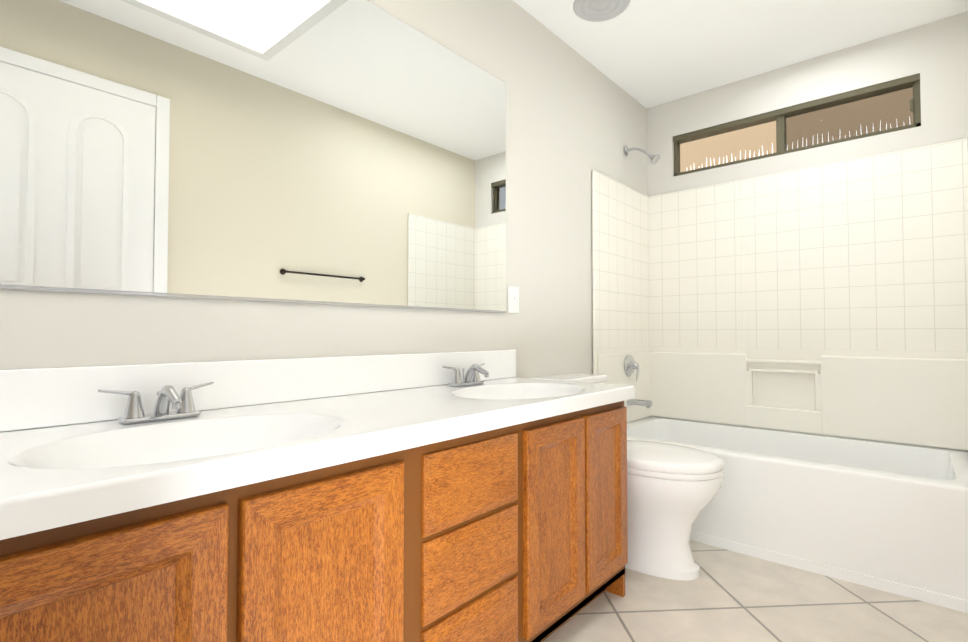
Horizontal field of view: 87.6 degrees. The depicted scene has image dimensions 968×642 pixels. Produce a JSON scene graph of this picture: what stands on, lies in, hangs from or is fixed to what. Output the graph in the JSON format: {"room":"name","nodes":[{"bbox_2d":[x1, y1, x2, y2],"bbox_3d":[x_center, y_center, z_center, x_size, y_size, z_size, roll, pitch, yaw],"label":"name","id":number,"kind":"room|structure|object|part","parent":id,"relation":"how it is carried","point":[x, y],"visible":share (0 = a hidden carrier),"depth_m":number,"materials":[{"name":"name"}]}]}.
{"room":"bathroom","nodes":[
{"label":"bathroom","id":0,"kind":"room"},
{"bbox_2d":[0,0,646,377],"bbox_3d":[-0.288,-0.225,1.840,0.120,2.440,4.255,-1,-2,41],"label":"wall","id":1,"kind":"structure","parent":0,"point":[574,118],"depth_m":2.18,"materials":[{"name":"white paint"}]},
{"bbox_2d":[0,0,505,312],"bbox_3d":[-0.633,-0.555,1.352,0.008,1.002,2.213,-1,-2,41],"label":"mirror","id":2,"kind":"object","parent":1,"relation":"attached to","point":[342,152],"visible":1,"depth_m":1.35,"materials":[{"name":"clear glass"}]},
{"bbox_2d":[508,286,518,312],"bbox_3d":[0.134,-0.093,2.216,0.015,0.115,0.076,-1,-2,41],"label":"switch plate","id":3,"kind":"object","parent":1,"relation":"attached to","point":[513,299],"visible":1,"depth_m":2.21,"materials":[{"name":"white plastic"}]},
{"bbox_2d":[513,0,967,108],"bbox_3d":[0.341,-1.508,1.323,1.788,0.100,4.255,-1,-2,41],"label":"ceiling","id":4,"kind":"structure","parent":0,"point":[646,54],"depth_m":2.51,"materials":[{"name":"white paint"}]},
{"bbox_2d":[573,0,629,21],"bbox_3d":[0.530,-1.428,2.274,0.250,0.012,0.250,-1,-2,41],"label":"ceiling vent","id":5,"kind":"object","parent":4,"relation":"in","point":[595,10],"visible":0.98,"depth_m":2.30,"materials":[{"name":"grey plastic"}]},
{"bbox_2d":[543,540,967,641],"bbox_3d":[0.341,1.012,1.261,1.788,0.060,4.255,-1,-2,41],"label":"floor","id":6,"kind":"structure","parent":0,"point":[728,596],"depth_m":1.72,"materials":[{"name":"tile"}]},
{"bbox_2d":[0,350,634,641],"bbox_3d":[-0.278,0.542,1.307,0.562,0.880,1.870,-1,-2,41],"label":"bathroom vanity","id":7,"kind":"object","parent":6,"relation":"on","point":[471,496],"visible":1,"depth_m":1.03,"materials":[{"name":"brown wood"}]},
{"bbox_2d":[0,350,634,539],"bbox_3d":[-0.278,0.228,1.315,0.562,0.250,1.870,-1,-2,41],"label":"countertop","id":8,"kind":"structure","parent":7,"relation":"on","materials":[{"name":"white stone"}]},
{"bbox_2d":[98,382,213,423],"bbox_3d":[-0.686,0.177,1.092,0.132,0.078,0.225,-1,-2,41],"label":"faucet","id":9,"kind":"object","parent":8,"relation":"on","point":[185,413],"depth_m":1.09,"materials":[{"name":"silver metal"}]},
{"bbox_2d":[442,363,488,386],"bbox_3d":[-0.035,0.196,1.838,0.132,0.078,0.225,-1,-2,41],"label":"faucet","id":10,"kind":"object","parent":8,"relation":"on","point":[471,378],"depth_m":1.83,"materials":[{"name":"silver metal"}]},
{"bbox_2d":[531,373,723,580],"bbox_3d":[0.615,0.629,2.169,0.771,0.750,0.400,-1,-2,41],"label":"toilet","id":11,"kind":"object","parent":6,"relation":"on","point":[673,490],"visible":0.5,"depth_m":1.96,"materials":[{"name":"white ceramic"}]},
{"bbox_3d":[0.698,0.564,2.098,0.551,0.065,0.392,-1,-2,41],"label":"seat","id":12,"kind":"part","parent":11,"relation":"part of","materials":[{"name":"white plastic"}]},
{"bbox_2d":[592,137,967,612],"bbox_3d":[1.392,-0.038,2.493,1.540,2.100,0.807,-1,-2,41],"label":"bathtub","id":13,"kind":"object","parent":6,"relation":"on","point":[790,348],"visible":0.9,"depth_m":2.57,"materials":[{"name":"white plastic"}]},
{"bbox_2d":[646,11,967,196],"bbox_3d":[1.700,-0.200,2.850,1.548,2.440,0.120,-1,-2,41],"label":"wall","id":14,"kind":"structure","parent":0,"point":[934,54],"depth_m":2.66,"materials":[{"name":"white paint"}]},
{"bbox_2d":[673,73,920,175],"bbox_3d":[1.686,-1.060,2.863,1.198,0.260,0.080,-1,-2,41],"label":"window","id":15,"kind":"structure","parent":14,"relation":"in","point":[884,107],"depth_m":2.78,"materials":[{"name":"clear glass"}]}
]}

